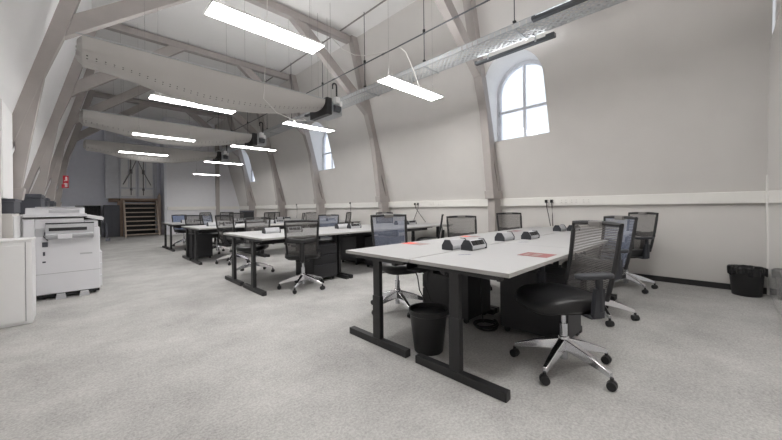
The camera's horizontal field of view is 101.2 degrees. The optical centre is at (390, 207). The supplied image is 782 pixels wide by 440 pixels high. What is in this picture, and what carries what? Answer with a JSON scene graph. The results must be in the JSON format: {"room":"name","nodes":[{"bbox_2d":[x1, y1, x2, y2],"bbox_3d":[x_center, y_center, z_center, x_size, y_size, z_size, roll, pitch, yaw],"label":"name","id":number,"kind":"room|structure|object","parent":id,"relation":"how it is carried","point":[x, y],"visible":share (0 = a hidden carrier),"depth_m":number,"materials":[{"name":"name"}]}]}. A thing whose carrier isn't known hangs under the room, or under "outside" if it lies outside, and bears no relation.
{"room":"open-plan office","nodes":[
{"label":"open-plan office","id":0,"kind":"room"},
{"bbox_2d":[0,0,91,193],"bbox_3d":[-6.579,-1.469,6.283,1.090,5.330,19.057,-1,0,-44],"label":"wall","id":1,"kind":"structure","parent":0,"point":[24,24],"depth_m":3.92,"materials":[{"name":"white paint"}]},
{"bbox_2d":[0,119,1,238],"bbox_3d":[-2.265,-0.019,1.224,0.380,2.330,5.800,-1,0,-44],"label":"trim","id":2,"kind":"structure","parent":1,"relation":"attached to","point":[0,119],"depth_m":3.40,"materials":[{"name":"paint"}]},
{"bbox_2d":[0,99,12,198],"bbox_3d":[-4.577,-0.630,3.581,0.390,1.055,0.788,-1,0,-44],"label":"trim","id":3,"kind":"structure","parent":1,"relation":"attached to","point":[5,114],"depth_m":3.64,"materials":[{"name":"white paint"}]},
{"bbox_2d":[61,126,159,236],"bbox_3d":[-12.484,-1.436,13.910,4.280,5.400,0.120,-1,0,-44],"label":"wall","id":4,"kind":"structure","parent":0,"point":[85,171],"depth_m":13.54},
{"bbox_2d":[104,130,117,197],"bbox_3d":[-12.159,-1.849,13.945,0.420,2.900,0.232,-1,0,-44],"label":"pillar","id":5,"kind":"structure","parent":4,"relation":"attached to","point":[111,162],"depth_m":13.86,"materials":[{"name":"white paint"}]},
{"bbox_2d":[117,136,156,198],"bbox_3d":[-11.576,-1.766,14.622,1.440,2.720,0.140,-1,0,-44],"label":"door","id":6,"kind":"structure","parent":4,"relation":"in","point":[136,179],"depth_m":14.59,"materials":[{"name":"white paint"}]},
{"bbox_2d":[160,118,164,234],"bbox_3d":[-10.579,-1.458,14.938,0.120,5.400,1.080,-1,0,-44],"label":"wall","id":7,"kind":"structure","parent":0,"point":[161,145],"depth_m":14.91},
{"bbox_2d":[164,116,239,234],"bbox_3d":[-8.974,-1.476,15.672,3.440,5.400,0.120,-1,0,-44],"label":"wall","id":8,"kind":"structure","parent":0,"point":[184,188],"depth_m":15.27,"materials":[{"name":"paint"}]},
{"bbox_2d":[163,117,166,232],"bbox_3d":[-10.142,-1.413,14.407,0.080,5.300,0.050,-1,0,-44],"label":"trim","id":9,"kind":"structure","parent":8,"relation":"attached to","point":[164,118],"depth_m":14.39,"materials":[{"name":"white paint"}]},
{"bbox_2d":[167,206,238,209],"bbox_3d":[-8.972,0.029,15.524,3.070,0.150,0.070,-1,0,-44],"label":"trim","id":10,"kind":"structure","parent":8,"relation":"attached to","point":[205,207],"depth_m":15.40,"materials":[{"name":"plastic"}]},
{"bbox_2d":[215,125,219,217],"bbox_3d":[-8.600,-1.431,15.891,0.160,5.300,0.090,-1,0,-44],"label":"trim","id":11,"kind":"structure","parent":8,"relation":"attached to","point":[217,188],"depth_m":15.85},
{"bbox_2d":[90,0,415,123],"bbox_3d":[-4.692,-4.206,8.304,5.600,0.100,19.440,-1,0,-44],"label":"ceiling","id":12,"kind":"structure","parent":0,"point":[187,22],"depth_m":7.70,"materials":[{"name":"paint"}]},
{"bbox_2d":[118,103,167,155],"bbox_3d":[-7.708,-2.896,10.010,1.220,2.451,0.230,-1,0,-44],"label":"panel light","id":13,"kind":"object","parent":12,"relation":"hanging from","point":[157,154],"visible":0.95,"depth_m":9.92,"materials":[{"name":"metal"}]},
{"bbox_2d":[119,151,167,155],"bbox_3d":[-7.694,-1.672,10.010,1.196,0.004,0.206,-1,0,-44],"label":"diffuser","id":14,"kind":"object","parent":13,"relation":"attached to","point":[158,154],"depth_m":9.94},
{"bbox_2d":[83,87,216,162],"bbox_3d":[-7.892,-2.809,10.781,3.562,2.620,0.618,-1,0,-44],"label":"air duct","id":15,"kind":"object","parent":12,"relation":"hanging from","point":[175,155],"visible":0.96,"depth_m":10.41,"materials":[{"name":"fabric"}]},
{"bbox_2d":[132,61,195,141],"bbox_3d":[-5.328,-2.896,7.554,1.220,2.506,0.230,-1,0,-44],"label":"panel light","id":16,"kind":"object","parent":12,"relation":"hanging from","point":[136,132],"visible":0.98,"depth_m":7.45,"materials":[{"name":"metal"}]},
{"bbox_2d":[132,133,194,141],"bbox_3d":[-5.313,-1.645,7.554,1.196,0.004,0.206,-1,0,-44],"label":"diffuser","id":17,"kind":"object","parent":16,"relation":"attached to","point":[141,134],"depth_m":7.53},
{"bbox_2d":[79,31,251,146],"bbox_3d":[-5.485,-2.862,8.184,3.562,2.570,0.618,-1,0,-44],"label":"air duct","id":18,"kind":"object","parent":12,"relation":"hanging from","point":[125,125],"visible":0.94,"depth_m":7.75,"materials":[{"name":"fabric"}]},
{"bbox_2d":[148,8,235,113],"bbox_3d":[-3.347,-2.954,5.463,1.260,2.436,0.230,-1,0,-44],"label":"panel light","id":19,"kind":"object","parent":12,"relation":"hanging from","point":[151,96],"visible":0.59,"depth_m":5.30,"materials":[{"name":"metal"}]},
{"bbox_2d":[149,95,235,113],"bbox_3d":[-3.333,-1.738,5.463,1.236,0.004,0.206,-1,0,-44],"label":"diffuser","id":20,"kind":"object","parent":19,"relation":"attached to","point":[155,97],"depth_m":5.30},
{"bbox_2d":[75,0,324,113],"bbox_3d":[-2.804,-2.913,5.379,3.562,2.530,0.618,-1,0,-44],"label":"air duct","id":21,"kind":"object","parent":12,"relation":"hanging from","point":[180,79],"visible":0.98,"depth_m":4.83,"materials":[{"name":"fabric"}]},
{"bbox_2d":[213,112,228,161],"bbox_3d":[-6.447,-2.931,12.179,0.420,2.410,0.690,-1,0,-44],"label":"fan","id":22,"kind":"object","parent":12,"relation":"hanging from","point":[221,157],"visible":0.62,"depth_m":11.98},
{"bbox_2d":[204,123,242,164],"bbox_3d":[-6.156,-2.884,11.812,1.280,2.511,0.230,-1,0,-44],"label":"panel light","id":23,"kind":"object","parent":12,"relation":"hanging from","point":[238,123],"visible":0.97,"depth_m":11.88,"materials":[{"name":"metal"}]},
{"bbox_2d":[205,161,242,164],"bbox_3d":[-6.142,-1.630,11.812,1.256,0.004,0.206,-1,0,-44],"label":"diffuser","id":24,"kind":"object","parent":23,"relation":"attached to","point":[205,161],"depth_m":11.76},
{"bbox_2d":[230,112,275,150],"bbox_3d":[-3.906,-2.922,9.117,1.220,2.486,0.230,-1,0,-44],"label":"panel light","id":25,"kind":"object","parent":12,"relation":"hanging from","point":[233,145],"visible":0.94,"depth_m":9.11,"materials":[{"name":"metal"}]},
{"bbox_2d":[232,145,274,150],"bbox_3d":[-3.891,-1.681,9.117,1.196,0.004,0.206,-1,0,-44],"label":"diffuser","id":26,"kind":"object","parent":25,"relation":"attached to","point":[250,147],"depth_m":9.11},
{"bbox_2d":[245,122,265,146],"bbox_3d":[-4.040,-2.983,9.582,0.420,2.360,0.690,-1,0,-44],"label":"fan","id":27,"kind":"object","parent":12,"relation":"hanging from","point":[256,141],"visible":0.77,"depth_m":9.39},
{"bbox_2d":[204,0,324,53],"bbox_3d":[-1.310,-3.040,3.442,1.200,2.311,0.280,-1,0,-44],"label":"panel light","id":28,"kind":"object","parent":12,"relation":"hanging from","point":[216,9],"visible":1,"depth_m":3.35,"materials":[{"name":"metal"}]},
{"bbox_2d":[207,0,385,121],"bbox_3d":[-3.556,-4.159,10.006,0.025,0.020,15.200,-1,0,-44],"label":"ceiling track","id":29,"kind":"object","parent":12,"relation":"attached to","point":[377,5],"visible":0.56,"depth_m":7.49,"materials":[{"name":"metal"}]},
{"bbox_2d":[282,19,334,131],"bbox_3d":[-1.880,-3.013,7.365,1.220,2.351,0.230,-1,0,-44],"label":"panel light","id":30,"kind":"object","parent":12,"relation":"hanging from","point":[285,122],"visible":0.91,"depth_m":7.28,"materials":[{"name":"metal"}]},
{"bbox_2d":[283,122,333,131],"bbox_3d":[-1.866,-1.839,7.365,1.196,0.004,0.206,-1,0,-44],"label":"diffuser","id":31,"kind":"object","parent":30,"relation":"attached to","point":[288,123],"depth_m":7.29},
{"bbox_2d":[322,63,323,97],"bbox_3d":[-1.725,-3.384,8.081,0.050,1.612,0.048,-1,0,-44],"label":"suspension rod","id":32,"kind":"object","parent":12,"relation":"hanging from","point":[322,63],"visible":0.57,"depth_m":8.07,"materials":[{"name":"grey metal"}]},
{"bbox_2d":[215,0,626,152],"bbox_3d":[-2.941,-2.513,9.624,0.420,0.098,16.580,-1,0,-44],"label":"cable tray","id":33,"kind":"object","parent":32,"relation":"hanging from","point":[516,31],"visible":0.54,"depth_m":5.17,"materials":[{"name":"silver metal"}]},
{"bbox_2d":[474,31,555,65],"bbox_3d":[1.883,-2.491,5.041,0.170,0.089,1.280,-1,0,-44],"label":"uplight","id":34,"kind":"object","parent":33,"relation":"attached to","point":[552,35],"visible":1,"depth_m":4.96,"materials":[{"name":"grey metal"}]},
{"bbox_2d":[531,0,587,22],"bbox_3d":[2.157,-2.523,4.091,0.190,0.065,0.660,-1,0,-44],"label":"uplight","id":35,"kind":"object","parent":33,"relation":"attached to","point":[546,14],"visible":1,"depth_m":4.06,"materials":[{"name":"grey metal"}]},
{"bbox_2d":[310,13,341,120],"bbox_3d":[-1.359,-3.034,6.777,0.420,2.320,0.690,-1,0,-44],"label":"fan","id":36,"kind":"object","parent":12,"relation":"hanging from","point":[331,110],"visible":0.91,"depth_m":6.61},
{"bbox_2d":[377,38,442,100],"bbox_3d":[0.333,-3.059,5.194,1.300,2.311,0.280,-1,0,-44],"label":"panel light","id":37,"kind":"object","parent":12,"relation":"hanging from","point":[389,80],"visible":1,"depth_m":5.09,"materials":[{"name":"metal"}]},
{"bbox_2d":[378,76,441,100],"bbox_3d":[0.346,-1.905,5.194,1.276,0.004,0.256,-1,0,-44],"label":"diffuser","id":38,"kind":"object","parent":37,"relation":"attached to","point":[392,81],"depth_m":5.09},
{"bbox_2d":[200,0,489,147],"bbox_3d":[-3.862,-2.865,9.873,0.032,0.030,15.860,-1,0,-44],"label":"conduit pipe","id":39,"kind":"object","parent":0,"point":[456,16],"visible":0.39,"depth_m":5.74,"materials":[{"name":"grey metal"}]},
{"bbox_2d":[0,232,781,439],"bbox_3d":[-4.594,1.223,8.339,7.500,0.100,19.440,-1,0,-44],"label":"floor","id":40,"kind":"structure","parent":0,"point":[167,347],"depth_m":2.25,"materials":[{"name":"carpet"}]},
{"bbox_2d":[2,213,20,237],"bbox_3d":[-4.484,0.622,3.629,0.350,1.100,0.630,-1,0,-44],"label":"upper cabinet","id":41,"kind":"object","parent":40,"relation":"on","point":[11,223],"visible":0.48,"depth_m":3.51,"materials":[{"name":"paint"}]},
{"bbox_2d":[1,199,21,213],"bbox_3d":[-4.473,-0.011,3.639,0.326,0.164,0.596,-1,0,-44],"label":"storage box","id":42,"kind":"object","parent":41,"relation":"on","point":[9,206],"visible":0.91,"depth_m":3.52,"materials":[{"name":"grey plastic"}]},
{"bbox_2d":[0,237,35,328],"bbox_3d":[-3.812,0.742,3.269,0.247,0.845,0.391,-1,0,-44],"label":"base cabinet","id":43,"kind":"object","parent":40,"relation":"on","point":[17,255],"visible":1,"depth_m":3.15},
{"bbox_2d":[20,214,22,237],"bbox_3d":[-5.422,0.643,4.725,0.505,1.080,0.850,-1,0,-44],"label":"upper cabinet","id":44,"kind":"object","parent":40,"relation":"on","point":[20,214],"visible":0.02,"depth_m":4.44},
{"bbox_2d":[19,194,45,213],"bbox_3d":[-5.400,-0.044,4.755,0.346,0.288,0.806,-1,0,-44],"label":"storage box","id":45,"kind":"object","parent":44,"relation":"on","point":[30,200],"visible":0.38,"depth_m":4.53,"materials":[{"name":"grey plastic"}]},
{"bbox_2d":[22,207,109,299],"bbox_3d":[-4.383,0.582,4.389,0.820,1.178,0.786,-1,0,-44],"label":"photocopier","id":46,"kind":"object","parent":40,"relation":"on","point":[67,245],"visible":1,"depth_m":4.16,"materials":[{"name":"grey plastic"}]},
{"bbox_2d":[46,232,92,237],"bbox_3d":[-4.142,0.353,4.148,0.430,0.050,0.068,-1,0,-44],"label":"tray","id":47,"kind":"object","parent":46,"relation":"on","point":[48,234],"depth_m":4.12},
{"bbox_2d":[75,206,100,234],"bbox_3d":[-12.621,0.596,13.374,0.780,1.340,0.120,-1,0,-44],"label":"cabinet","id":48,"kind":"object","parent":40,"relation":"on","point":[92,210],"visible":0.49,"depth_m":13.45,"materials":[{"name":"black metal"}]},
{"bbox_2d":[103,205,119,236],"bbox_3d":[-12.011,0.579,13.801,0.510,1.360,0.465,-1,0,-44],"label":"locker","id":49,"kind":"object","parent":40,"relation":"on","point":[111,213],"visible":0.98,"depth_m":13.64,"materials":[{"name":"metal"}]},
{"bbox_2d":[117,194,160,236],"bbox_3d":[-11.127,0.299,14.247,1.540,1.900,1.170,-1,0,-44],"label":"stair","id":50,"kind":"structure","parent":40,"relation":"on","point":[139,218],"depth_m":14.37,"materials":[{"name":"brown wood"}]},
{"bbox_2d":[54,90,255,229],"bbox_3d":[-8.829,-1.443,12.788,6.783,5.330,0.189,-1,0,-44],"label":"roof truss","id":51,"kind":"object","parent":40,"relation":"on","point":[77,134],"visible":0.68,"depth_m":12.06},
{"bbox_2d":[45,68,285,216],"bbox_3d":[-6.744,-1.467,10.632,6.825,5.330,0.189,-1,0,-44],"label":"roof truss","id":52,"kind":"object","parent":40,"relation":"on","point":[73,118],"visible":0.51,"depth_m":9.13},
{"bbox_2d":[23,24,325,218],"bbox_3d":[-4.728,-1.490,8.547,6.865,5.330,0.189,-1,0,-44],"label":"roof truss","id":53,"kind":"object","parent":40,"relation":"on","point":[72,87],"visible":0.69,"depth_m":7.24,"materials":[{"name":"wood"}]},
{"bbox_2d":[171,215,190,245],"bbox_3d":[-6.558,0.710,10.133,0.676,0.971,0.660,-1,0,31],"label":"office chair","id":54,"kind":"object","parent":40,"relation":"on","point":[176,218],"visible":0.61,"depth_m":10.11,"materials":[{"name":"fabric"}]},
{"bbox_2d":[161,221,218,248],"bbox_3d":[-6.138,0.820,9.866,1.394,0.742,0.755,-1,0,-44],"label":"office desk","id":55,"kind":"object","parent":40,"relation":"on","point":[164,224],"visible":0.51,"depth_m":9.40,"materials":[{"name":"laminate"}]},
{"bbox_2d":[184,215,201,250],"bbox_3d":[-5.339,0.691,8.878,0.680,0.981,0.658,-1,0,1],"label":"office chair","id":56,"kind":"object","parent":40,"relation":"on","point":[199,216],"visible":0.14,"depth_m":8.65,"materials":[{"name":"fabric"}]},
{"bbox_2d":[167,221,227,251],"bbox_3d":[-5.598,0.814,9.316,1.394,0.742,0.755,-1,0,-44],"label":"office desk","id":57,"kind":"object","parent":40,"relation":"on","point":[176,225],"visible":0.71,"depth_m":8.91,"materials":[{"name":"laminate"}]},
{"bbox_2d":[188,233,212,258],"bbox_3d":[-4.466,0.887,7.463,0.420,0.570,0.564,-1,0,-44],"label":"drawer pedestal","id":58,"kind":"object","parent":40,"relation":"on","point":[204,240],"visible":0.64,"depth_m":7.26,"materials":[{"name":"black metal"}]},
{"bbox_2d":[12,0,389,221],"bbox_3d":[-2.566,-1.515,6.312,6.909,5.330,0.189,-1,0,-44],"label":"roof truss","id":59,"kind":"object","parent":40,"relation":"on","point":[65,22],"visible":0.86,"depth_m":4.67,"materials":[{"name":"wood"}]},
{"bbox_2d":[181,223,250,260],"bbox_3d":[-4.157,0.797,7.746,1.394,0.742,0.755,-1,0,-44],"label":"office desk","id":60,"kind":"object","parent":40,"relation":"on","point":[186,256],"visible":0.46,"depth_m":7.25,"materials":[{"name":"metal"}]},
{"bbox_2d":[201,214,231,253],"bbox_3d":[-4.483,0.671,8.296,0.697,1.001,0.666,-1,0,1],"label":"office chair","id":61,"kind":"object","parent":40,"relation":"on","point":[214,235],"visible":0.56,"depth_m":8.23,"materials":[{"name":"fabric"}]},
{"bbox_2d":[189,225,266,264],"bbox_3d":[-3.618,0.791,7.197,1.394,0.742,0.755,-1,0,-44],"label":"office desk","id":62,"kind":"object","parent":40,"relation":"on","point":[207,229],"visible":0.7,"depth_m":6.93,"materials":[{"name":"laminate"}]},
{"bbox_2d":[200,229,248,232],"bbox_3d":[-3.798,0.522,7.377,1.000,0.080,0.140,-1,0,-44],"label":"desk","id":63,"kind":"object","parent":62,"relation":"on","point":[236,229],"depth_m":7.15,"materials":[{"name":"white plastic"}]},
{"bbox_2d":[215,215,249,265],"bbox_3d":[-3.265,0.652,6.722,0.658,1.011,0.678,-1,0,16],"label":"office chair","id":64,"kind":"object","parent":40,"relation":"on","point":[226,240],"visible":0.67,"depth_m":6.51,"materials":[{"name":"fabric"}]},
{"bbox_2d":[229,213,244,245],"bbox_3d":[-4.554,0.662,9.697,0.655,1.021,0.679,-1,0,1],"label":"office chair","id":65,"kind":"object","parent":40,"relation":"on","point":[237,221],"visible":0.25,"depth_m":9.44,"materials":[{"name":"fabric"}]},
{"bbox_2d":[236,217,274,274],"bbox_3d":[-2.385,0.662,5.636,0.654,0.971,0.686,-1,0,-6],"label":"office chair","id":66,"kind":"object","parent":40,"relation":"on","point":[246,247],"visible":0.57,"depth_m":5.65,"materials":[{"name":"black plastic"}]},
{"bbox_2d":[223,228,316,285],"bbox_3d":[-1.938,0.771,5.384,1.394,0.742,0.755,-1,0,-44],"label":"office desk","id":67,"kind":"object","parent":40,"relation":"on","point":[234,235],"visible":0.49,"depth_m":4.90,"materials":[{"name":"laminate"}]},
{"bbox_2d":[256,222,314,256],"bbox_3d":[-2.619,0.779,8.177,1.394,0.742,0.755,-1,0,-44],"label":"office desk","id":68,"kind":"object","parent":40,"relation":"on","point":[281,225],"visible":0.17,"depth_m":7.99,"materials":[{"name":"laminate"}]},
{"bbox_2d":[241,230,349,295],"bbox_3d":[-1.399,0.765,4.835,1.394,0.742,0.755,-1,0,-44],"label":"office desk","id":69,"kind":"object","parent":40,"relation":"on","point":[272,238],"visible":0.74,"depth_m":4.47,"materials":[{"name":"laminate"}]},
{"bbox_2d":[256,237,319,244],"bbox_3d":[-1.579,0.496,5.015,1.000,0.080,0.140,-1,0,-44],"label":"wire basket","id":70,"kind":"object","parent":69,"relation":"on","point":[278,241],"depth_m":4.74,"materials":[{"name":"black metal"}]},
{"bbox_2d":[277,220,324,293],"bbox_3d":[-1.271,0.649,4.529,0.666,0.971,0.697,-1,0,-12],"label":"office chair","id":71,"kind":"object","parent":40,"relation":"on","point":[301,256],"visible":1,"depth_m":4.33,"materials":[{"name":"fabric"}]},
{"bbox_2d":[296,241,336,278],"bbox_3d":[-1.191,0.849,5.123,0.420,0.570,0.564,-1,0,-44],"label":"drawer pedestal","id":72,"kind":"object","parent":40,"relation":"on","point":[325,267],"visible":0.62,"depth_m":4.94,"materials":[{"name":"black metal"}]},
{"bbox_2d":[318,214,338,241],"bbox_3d":[-1.359,0.643,6.784,0.669,0.986,0.681,-1,0,-4],"label":"office chair","id":73,"kind":"object","parent":40,"relation":"on","point":[326,220],"visible":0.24,"depth_m":7.02,"materials":[{"name":"fabric"}]},
{"bbox_2d":[340,235,371,264],"bbox_3d":[-0.727,0.844,6.606,0.420,0.570,0.564,-1,0,-44],"label":"drawer pedestal","id":74,"kind":"object","parent":40,"relation":"on","point":[356,242],"visible":0.5,"depth_m":6.39,"materials":[{"name":"black metal"}]},
{"bbox_2d":[330,226,409,278],"bbox_3d":[-0.400,0.754,5.815,1.394,0.742,0.755,-1,0,-44],"label":"office desk","id":75,"kind":"object","parent":40,"relation":"on","point":[362,231],"visible":0.41,"depth_m":5.40,"materials":[{"name":"laminate"}]},
{"bbox_2d":[340,233,371,237],"bbox_3d":[-0.580,0.485,5.995,1.000,0.080,0.140,-1,0,-44],"label":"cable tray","id":76,"kind":"object","parent":75,"relation":"on","point":[362,234],"depth_m":5.83,"materials":[{"name":"black metal"}]},
{"bbox_2d":[365,236,395,266],"bbox_3d":[-0.150,0.837,6.018,0.420,0.570,0.564,-1,0,-44],"label":"drawer pedestal","id":77,"kind":"object","parent":40,"relation":"on","point":[368,240],"visible":0.12,"depth_m":5.99,"materials":[{"name":"black plastic"}]},
{"bbox_2d":[370,214,422,317],"bbox_3d":[0.084,0.596,3.510,0.673,1.046,0.657,-1,0,-20],"label":"office chair","id":78,"kind":"object","parent":40,"relation":"on","point":[399,295],"visible":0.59,"depth_m":3.66,"materials":[{"name":"fabric"}]},
{"bbox_2d":[346,238,496,357],"bbox_3d":[0.359,0.745,3.099,1.394,0.742,0.755,-1,0,-44],"label":"office desk","id":79,"kind":"object","parent":40,"relation":"on","point":[396,254],"visible":0.62,"depth_m":2.63,"materials":[{"name":"laminate"}]},
{"bbox_2d":[406,262,430,272],"bbox_3d":[0.532,0.472,2.919,1.000,0.080,0.140,-1,0,-44],"label":"wire basket","id":80,"kind":"object","parent":79,"relation":"on","point":[412,267],"depth_m":2.61,"materials":[{"name":"black metal"}]},
{"bbox_2d":[442,238,465,250],"bbox_3d":[0.580,0.327,2.897,0.254,0.088,0.110,-1,0,-44],"label":"module","id":81,"kind":"object","parent":79,"relation":"on","point":[453,244],"visible":0.87,"depth_m":2.83,"materials":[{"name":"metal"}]},
{"bbox_2d":[390,223,452,237],"bbox_3d":[0.600,0.742,6.795,1.394,0.742,0.755,-1,0,-44],"label":"office desk","id":82,"kind":"object","parent":40,"relation":"on","point":[422,226],"visible":0.25,"depth_m":6.91,"materials":[{"name":"laminate"}]},
{"bbox_2d":[409,302,447,355],"bbox_3d":[0.293,0.952,2.518,0.306,0.329,0.306,-1,0,-44],"label":"waste bin","id":83,"kind":"object","parent":40,"relation":"on","point":[428,319],"visible":0.98,"depth_m":2.41,"materials":[{"name":"plastic"}]},
{"bbox_2d":[415,214,444,240],"bbox_3d":[0.746,0.621,6.329,0.680,0.981,0.657,-1,0,9],"label":"office chair","id":84,"kind":"object","parent":40,"relation":"on","point":[442,232],"visible":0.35,"depth_m":6.22,"materials":[{"name":"black plastic"}]},
{"bbox_2d":[423,270,490,323],"bbox_3d":[0.677,0.827,3.361,0.420,0.570,0.564,-1,0,-44],"label":"drawer pedestal","id":85,"kind":"object","parent":40,"relation":"on","point":[437,287],"visible":0.52,"depth_m":3.19,"materials":[{"name":"black plastic"}]},
{"bbox_2d":[435,0,502,231],"bbox_3d":[-0.341,-1.541,4.011,6.954,5.330,0.189,-1,0,-44],"label":"roof truss","id":86,"kind":"object","parent":40,"relation":"on","point":[493,193],"visible":0.88,"depth_m":6.00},
{"bbox_2d":[446,215,491,290],"bbox_3d":[1.045,0.612,4.478,0.671,0.991,0.680,-1,0,-4],"label":"office chair","id":87,"kind":"object","parent":40,"relation":"on","point":[459,217],"visible":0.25,"depth_m":4.71,"materials":[{"name":"fabric"}]},
{"bbox_2d":[473,319,498,330],"bbox_3d":[0.877,1.079,2.963,0.249,0.052,0.230,-1,0,-44],"label":"coiled cable","id":88,"kind":"object","parent":40,"relation":"on","point":[496,324],"visible":0.97,"depth_m":2.90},
{"bbox_2d":[442,231,546,312],"bbox_3d":[1.358,0.733,4.080,1.394,0.742,0.755,-1,0,-44],"label":"office desk","id":89,"kind":"object","parent":40,"relation":"on","point":[489,236],"visible":0.14,"depth_m":3.93,"materials":[{"name":"laminate"}]},
{"bbox_2d":[495,231,514,240],"bbox_3d":[1.265,0.319,3.569,0.254,0.088,0.110,-1,0,-44],"label":"module","id":90,"kind":"object","parent":89,"relation":"on","point":[504,236],"visible":0.98,"depth_m":3.50,"materials":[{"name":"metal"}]},
{"bbox_2d":[409,243,582,402],"bbox_3d":[0.898,0.739,2.550,1.394,0.742,0.755,-1,0,-44],"label":"office desk","id":91,"kind":"object","parent":40,"relation":"on","point":[499,261],"visible":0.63,"depth_m":2.10,"materials":[{"name":"laminate"}]},
{"bbox_2d":[432,270,448,277],"bbox_3d":[0.718,0.470,2.730,1.000,0.080,0.140,-1,0,-44],"label":"wire basket","id":92,"kind":"object","parent":91,"relation":"on","point":[435,273],"depth_m":2.39,"materials":[{"name":"black metal"}]},
{"bbox_2d":[461,238,486,250],"bbox_3d":[0.739,0.326,2.850,0.254,0.088,0.110,-1,0,-44],"label":"module","id":93,"kind":"object","parent":91,"relation":"on","point":[480,243],"visible":1,"depth_m":2.79,"materials":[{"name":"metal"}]},
{"bbox_2d":[518,252,555,257],"bbox_3d":[1.124,0.364,2.471,0.210,0.002,0.220,-1,0,-44],"label":"leaflet","id":94,"kind":"object","parent":91,"relation":"on","point":[543,255],"visible":1,"depth_m":2.47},
{"bbox_2d":[496,212,521,230],"bbox_3d":[2.090,0.590,5.312,0.672,1.011,0.657,-1,0,-4],"label":"office chair","id":95,"kind":"object","parent":40,"relation":"on","point":[500,228],"visible":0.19,"depth_m":5.59,"materials":[{"name":"fabric"}]},
{"bbox_2d":[500,227,566,267],"bbox_3d":[2.357,0.722,5.060,1.394,0.742,0.755,-1,0,-44],"label":"office desk","id":96,"kind":"object","parent":40,"relation":"on","point":[543,230],"visible":0.16,"depth_m":5.09,"materials":[{"name":"laminate"}]},
{"bbox_2d":[500,266,580,337],"bbox_3d":[1.299,0.820,2.803,0.336,0.570,0.564,-1,0,-44],"label":"drawer pedestal","id":97,"kind":"object","parent":40,"relation":"on","point":[513,314],"visible":0.44,"depth_m":2.71,"materials":[{"name":"black plastic"}]},
{"bbox_2d":[503,234,616,332],"bbox_3d":[1.897,0.727,3.530,1.394,0.742,0.755,-1,0,-44],"label":"office desk","id":98,"kind":"object","parent":40,"relation":"on","point":[550,240],"visible":0.2,"depth_m":3.40,"materials":[{"name":"laminate"}]},
{"bbox_2d":[521,230,539,239],"bbox_3d":[1.609,0.315,3.704,0.254,0.088,0.110,-1,0,-44],"label":"module","id":99,"kind":"object","parent":98,"relation":"on","point":[533,234],"visible":0.95,"depth_m":3.64,"materials":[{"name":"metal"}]},
{"bbox_2d":[510,220,623,391],"bbox_3d":[1.227,0.600,2.230,0.668,1.011,0.696,-1,0,-8],"label":"office chair","id":100,"kind":"object","parent":40,"relation":"on","point":[540,297],"visible":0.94,"depth_m":2.16,"materials":[{"name":"metal"}]},
{"bbox_2d":[553,228,638,298],"bbox_3d":[2.897,0.716,4.510,1.394,0.742,0.755,-1,0,-44],"label":"office desk","id":101,"kind":"object","parent":40,"relation":"on","point":[625,231],"visible":0.17,"depth_m":4.34,"materials":[{"name":"laminate"}]},
{"bbox_2d":[561,215,639,326],"bbox_3d":[2.047,0.591,3.257,0.656,1.011,0.672,-1,0,-1],"label":"office chair","id":102,"kind":"object","parent":40,"relation":"on","point":[626,245],"visible":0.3,"depth_m":3.11,"materials":[{"name":"fabric"}]},
{"bbox_2d":[598,212,658,293],"bbox_3d":[3.162,0.573,4.329,0.672,1.021,0.683,-1,0,-6],"label":"office chair","id":103,"kind":"object","parent":40,"relation":"on","point":[645,247],"visible":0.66,"depth_m":4.23,"materials":[{"name":"black plastic"}]},
{"bbox_2d":[727,264,767,297],"bbox_3d":[4.355,0.896,3.926,0.341,0.346,0.340,-1,0,-44],"label":"waste bin","id":104,"kind":"object","parent":40,"relation":"on","point":[745,280],"visible":1,"depth_m":3.83,"materials":[{"name":"plastic"}]},
{"bbox_2d":[216,0,772,287],"bbox_3d":[-2.431,-1.517,10.351,1.090,5.330,19.040,-1,0,-44],"label":"wall","id":105,"kind":"structure","parent":0,"point":[643,96],"depth_m":5.01,"materials":[{"name":"paint"}]},
{"bbox_2d":[241,149,254,181],"bbox_3d":[-6.510,-1.900,14.787,0.694,1.470,1.060,-1,0,-44],"label":"window","id":106,"kind":"structure","parent":105,"relation":"in","point":[245,156],"depth_m":15.27,"materials":[{"name":"glass"}]},
{"bbox_2d":[309,122,333,170],"bbox_3d":[-2.155,-1.950,10.347,0.694,1.470,1.060,-1,0,-44],"label":"window","id":107,"kind":"structure","parent":105,"relation":"in","point":[318,138],"depth_m":10.79,"materials":[{"name":"glass"}]},
{"bbox_2d":[239,191,765,208],"bbox_3d":[-1.610,-0.056,10.251,0.082,0.150,17.710,-1,0,-44],"label":"dado trunking","id":108,"kind":"object","parent":105,"relation":"attached to","point":[745,196],"visible":1,"depth_m":5.22,"materials":[{"name":"plastic"}]},
{"bbox_2d":[486,49,549,141],"bbox_3d":[2.291,-2.002,5.814,0.694,1.470,1.060,-1,0,-44],"label":"window","id":109,"kind":"structure","parent":105,"relation":"in","point":[501,69],"depth_m":6.09,"materials":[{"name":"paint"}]},
{"bbox_2d":[545,264,766,293],"bbox_3d":[-1.599,1.101,10.297,0.020,0.075,17.840,-1,0,-44],"label":"baseboard","id":110,"kind":"structure","parent":105,"relation":"attached to","point":[651,277],"depth_m":4.45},
{"bbox_2d":[766,175,768,294],"bbox_3d":[4.598,-0.393,3.905,0.040,2.920,0.050,-1,0,-44],"label":"trim","id":111,"kind":"structure","parent":105,"relation":"attached to","point":[766,175],"depth_m":3.91,"materials":[{"name":"paint"}]},
{"bbox_2d":[772,0,781,33],"bbox_3d":[2.088,-1.604,1.351,7.700,5.400,0.100,-1,0,-44],"label":"wall","id":112,"kind":"structure","parent":0,"point":[777,4],"depth_m":3.54,"materials":[{"name":"paint"}]},
{"bbox_2d":[767,6,781,316],"bbox_3d":[3.981,-0.396,3.292,1.700,2.900,0.040,-1,0,-44],"label":"trim","id":113,"kind":"structure","parent":112,"relation":"attached to","point":[774,153],"depth_m":3.33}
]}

